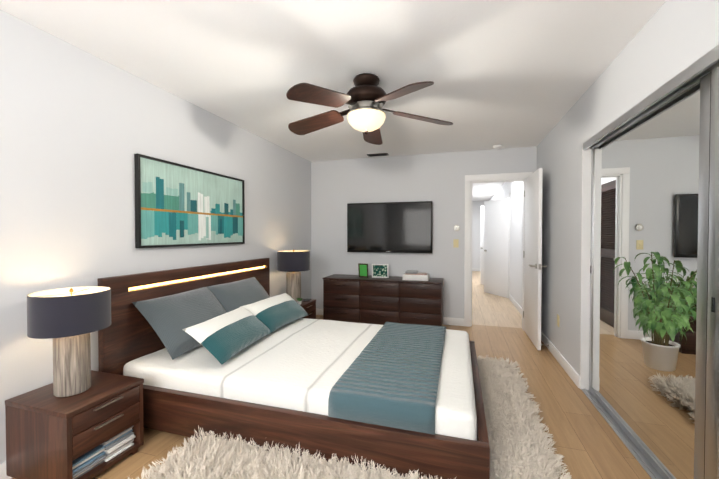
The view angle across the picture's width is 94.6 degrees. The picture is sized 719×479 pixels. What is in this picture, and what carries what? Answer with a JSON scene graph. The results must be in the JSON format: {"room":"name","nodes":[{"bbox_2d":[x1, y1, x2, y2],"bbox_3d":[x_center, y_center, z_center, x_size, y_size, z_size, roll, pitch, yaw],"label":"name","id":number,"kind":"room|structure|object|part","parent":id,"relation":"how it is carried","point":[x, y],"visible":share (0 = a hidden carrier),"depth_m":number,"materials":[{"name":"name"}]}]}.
{"room":"bedroom","nodes":[
{"label":"bedroom","id":0,"kind":"room"},
{"bbox_2d":[0,10,310,463],"bbox_3d":[-1.681,0.028,2.470,0.120,2.440,6.180,0,1,17],"label":"wall","id":1,"kind":"structure","parent":0,"point":[79,128],"depth_m":2.11,"materials":[{"name":"white paint"}]},
{"bbox_2d":[0,461,12,478],"bbox_3d":[-1.614,1.195,2.469,0.018,0.105,5.940,0,1,17],"label":"baseboard","id":2,"kind":"structure","parent":1,"relation":"attached to","point":[3,475],"depth_m":1.71,"materials":[{"name":"white"}]},
{"bbox_2d":[134,153,244,247],"bbox_3d":[-1.438,-0.288,2.998,0.035,0.685,1.240,0,1,17],"label":"framed art","id":3,"kind":"object","parent":1,"relation":"attached to","point":[177,205],"visible":1,"depth_m":2.81,"materials":[{"name":"black"}]},
{"bbox_2d":[12,271,650,478],"bbox_3d":[1.289,1.262,5.338,4.534,0.120,13.700,0,1,17],"label":"floor","id":4,"kind":"structure","parent":0,"point":[589,444],"depth_m":2.38,"materials":[{"name":"brown wood"}]},
{"bbox_2d":[5,370,143,478],"bbox_3d":[-1.551,1.043,1.842,0.466,0.430,0.408,0,1,17],"label":"nightstand","id":5,"kind":"object","parent":4,"relation":"on","point":[95,429],"visible":1,"depth_m":1.70,"materials":[{"name":"brown wood"}]},
{"bbox_2d":[27,286,110,396],"bbox_3d":[-1.567,0.546,1.808,0.344,0.563,0.344,0,1,17],"label":"lamp","id":6,"kind":"object","parent":5,"relation":"on","point":[68,320],"visible":1,"depth_m":1.74,"materials":[{"name":"grey fabric"}]},
{"bbox_2d":[97,258,489,478],"bbox_3d":[-0.276,0.742,2.758,2.388,0.998,1.965,0,1,17],"label":"bed","id":7,"kind":"object","parent":4,"relation":"on","point":[234,349],"visible":0.98,"depth_m":2.11,"materials":[{"name":"white fabric"}]},
{"bbox_2d":[132,287,226,359],"bbox_3d":[-1.330,0.617,2.636,0.374,0.372,0.776,0,1,17],"label":"pillow","id":8,"kind":"object","parent":7,"relation":"on","point":[159,319],"depth_m":2.43,"materials":[{"name":"grey fabric"}]},
{"bbox_2d":[182,306,272,364],"bbox_3d":[-0.958,0.691,2.515,0.353,0.237,0.743,0,1,17],"label":"pillow","id":9,"kind":"object","parent":7,"relation":"on","point":[223,336],"depth_m":2.39,"materials":[{"name":"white fabric"}]},
{"bbox_2d":[207,277,269,311],"bbox_3d":[-1.135,0.607,3.287,0.361,0.372,0.771,0,1,17],"label":"pillow","id":10,"kind":"object","parent":7,"relation":"on","point":[233,293],"depth_m":3.17,"materials":[{"name":"grey fabric"}]},
{"bbox_2d":[240,293,308,331],"bbox_3d":[-0.781,0.682,3.172,0.328,0.240,0.734,0,1,17],"label":"pillow","id":11,"kind":"object","parent":7,"relation":"on","point":[279,313],"depth_m":3.05,"materials":[{"name":"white fabric"}]},
{"bbox_2d":[123,318,476,440],"bbox_3d":[-0.311,0.931,2.628,2.277,0.218,1.498,0,1,17],"label":"duvet","id":12,"kind":"object","parent":7,"relation":"on","point":[412,377],"depth_m":2.09,"materials":[{"name":"white fabric"}]},
{"bbox_2d":[301,299,315,318],"bbox_3d":[-0.838,1.005,4.222,0.466,0.430,0.408,0,1,17],"label":"nightstand","id":13,"kind":"object","parent":4,"relation":"on","point":[309,307],"visible":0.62,"depth_m":4.19,"materials":[{"name":"brown wood"}]},
{"bbox_2d":[277,249,309,301],"bbox_3d":[-0.836,0.457,4.213,0.406,0.664,0.406,0,1,17],"label":"lamp","id":14,"kind":"object","parent":13,"relation":"on","point":[293,263],"visible":0.92,"depth_m":4.10,"materials":[{"name":"grey fabric"}]},
{"bbox_2d":[128,355,571,478],"bbox_3d":[0.057,1.235,1.938,1.937,0.042,3.018,0,1,17],"label":"rug","id":15,"kind":"object","parent":4,"relation":"on","point":[517,436],"visible":0.27,"depth_m":1.76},
{"bbox_2d":[323,274,443,325],"bbox_3d":[0.330,0.879,4.716,1.658,0.665,0.474,0,1,17],"label":"dresser","id":16,"kind":"object","parent":4,"relation":"on","point":[369,299],"visible":0.92,"depth_m":4.50,"materials":[{"name":"brown wood"}]},
{"bbox_2d":[358,263,368,277],"bbox_3d":[0.061,0.443,4.774,0.153,0.200,0.090,0,1,17],"label":"photo frame","id":17,"kind":"object","parent":16,"relation":"on","point":[363,269],"visible":0.98,"depth_m":4.76,"materials":[{"name":"green wood"}]},
{"bbox_2d":[372,264,388,277],"bbox_3d":[0.298,0.444,4.724,0.242,0.200,0.088,0,1,17],"label":"photo frame","id":18,"kind":"object","parent":16,"relation":"on","point":[380,270],"visible":1,"depth_m":4.70,"materials":[{"name":"white plastic"}]},
{"bbox_2d":[403,270,429,280],"bbox_3d":[0.781,0.491,4.561,0.340,0.115,0.240,0,1,17],"label":"books","id":19,"kind":"object","parent":16,"relation":"on","point":[412,275],"visible":1,"depth_m":4.47,"materials":[{"name":"white paper"}]},
{"bbox_2d":[0,0,665,200],"bbox_3d":[1.289,-1.298,5.297,4.534,0.120,13.700,0,1,17],"label":"ceiling","id":20,"kind":"structure","parent":0,"point":[514,73],"depth_m":2.14,"materials":[{"name":"white paint"}]},
{"bbox_2d":[286,73,452,144],"bbox_3d":[0.030,-0.987,2.500,1.298,0.411,1.302,0,1,17],"label":"fan","id":21,"kind":"object","parent":20,"relation":"hanging from","point":[365,98],"visible":1,"depth_m":2.36,"materials":[{"name":"brown wood"}]},
{"bbox_3d":[0.051,-0.866,2.470,0.286,0.114,0.286,0,1,17],"label":"lamp shade","id":22,"kind":"part","parent":21,"relation":"part of","materials":[{"name":"white glass"}]},
{"bbox_2d":[367,153,388,156],"bbox_3d":[0.266,-1.222,4.801,0.300,0.015,0.130,0,1,17],"label":"ceiling vent","id":23,"kind":"object","parent":20,"relation":"in","point":[379,154],"visible":1,"depth_m":4.77,"materials":[{"name":"grey metal"}]},
{"bbox_2d":[493,145,502,148],"bbox_3d":[1.805,-1.204,4.329,0.128,0.035,0.128,0,1,17],"label":"smoke detector","id":24,"kind":"object","parent":20,"relation":"attached to","point":[497,146],"visible":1,"depth_m":4.29,"materials":[{"name":"white plastic"}]},
{"bbox_2d":[311,146,536,318],"bbox_3d":[0.853,-0.011,4.874,3.354,2.440,0.120,0,1,17],"label":"wall","id":25,"kind":"structure","parent":0,"point":[437,179],"depth_m":4.85,"materials":[{"name":"white paint"}]},
{"bbox_2d":[347,201,432,252],"bbox_3d":[0.430,-0.176,4.895,1.270,0.740,0.076,0,1,17],"label":"tv","id":26,"kind":"object","parent":25,"relation":"attached to","point":[393,227],"visible":1,"depth_m":4.85,"materials":[{"name":"black"}]},
{"bbox_2d":[316,308,463,325],"bbox_3d":[0.360,1.155,4.970,2.305,0.105,0.014,0,1,17],"label":"baseboard","id":27,"kind":"structure","parent":25,"relation":"attached to","point":[446,321],"depth_m":4.69,"materials":[{"name":"white"}]},
{"bbox_2d":[453,239,458,247],"bbox_3d":[1.354,0.055,4.655,0.070,0.115,0.013,0,1,17],"label":"light switch","id":28,"kind":"object","parent":25,"relation":"attached to","point":[455,243],"depth_m":4.65,"materials":[{"name":"beige plastic"}]},
{"bbox_2d":[454,225,459,230],"bbox_3d":[1.361,-0.157,4.639,0.088,0.088,0.033,0,1,17],"label":"thermostat","id":29,"kind":"object","parent":25,"relation":"attached to","point":[456,227],"visible":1,"depth_m":4.63,"materials":[{"name":"white plastic"}]},
{"bbox_2d":[464,172,532,330],"bbox_3d":[1.891,0.162,4.566,0.850,2.105,0.152,0,1,17],"label":"door frame","id":30,"kind":"structure","parent":25,"relation":"attached to","point":[501,177],"depth_m":4.59,"materials":[{"name":"white wood"}]},
{"bbox_2d":[523,168,546,349],"bbox_3d":[2.090,0.213,4.012,0.162,1.996,0.814,0,1,17],"label":"door","id":31,"kind":"structure","parent":25,"relation":"in","point":[532,257],"depth_m":3.85,"materials":[{"name":"painted wood"},{"name":"nickel"}]},
{"bbox_2d":[472,201,483,267],"bbox_3d":[3.996,-0.118,11.604,0.930,2.440,0.100,0,1,17],"label":"wall","id":32,"kind":"structure","parent":0,"point":[476,216],"depth_m":11.53,"materials":[{"name":"white paint"}]},
{"bbox_2d":[489,0,718,374],"bbox_3d":[2.584,-0.013,5.023,0.124,2.440,13.520,0,1,17],"label":"wall","id":33,"kind":"structure","parent":0,"point":[671,39],"depth_m":2.85,"materials":[{"name":"white paint"}]},
{"bbox_2d":[480,198,508,297],"bbox_3d":[3.045,0.157,7.539,0.444,2.000,1.855,0,1,17],"label":"hall door","id":34,"kind":"structure","parent":33,"relation":"in","point":[494,271],"depth_m":6.96,"materials":[{"name":"white wood"}]},
{"bbox_2d":[504,192,521,314],"bbox_3d":[3.390,0.107,7.958,0.016,2.105,7.240,0,1,17],"label":"door frame","id":35,"kind":"structure","parent":33,"relation":"attached to","point":[515,304],"depth_m":6.51,"materials":[{"name":"white wood"}]},
{"bbox_2d":[541,331,579,387],"bbox_3d":[2.072,1.178,3.578,0.024,0.105,1.698,0,1,17],"label":"baseboard","id":36,"kind":"structure","parent":33,"relation":"attached to","point":[570,371],"depth_m":3.19,"materials":[{"name":"white"}]},
{"bbox_2d":[580,45,718,478],"bbox_3d":[1.445,0.252,1.277,0.094,2.030,3.042,0,1,17],"label":"trim","id":37,"kind":"structure","parent":33,"relation":"attached to","point":[699,68],"depth_m":2.35,"materials":[{"name":"silver metal"}]},
{"bbox_2d":[589,72,710,478],"bbox_3d":[1.699,0.241,2.053,0.026,1.994,1.374,0,1,17],"label":"mirrored closet door","id":38,"kind":"structure","parent":33,"relation":"in","point":[648,257],"depth_m":1.82,"materials":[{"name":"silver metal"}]},
{"bbox_2d":[705,61,718,478],"bbox_3d":[1.228,0.264,0.608,0.026,1.994,1.615,0,1,17],"label":"mirrored closet door","id":39,"kind":"structure","parent":33,"relation":"in","point":[712,426],"depth_m":1.35,"materials":[{"name":"silver metal"}]}
]}

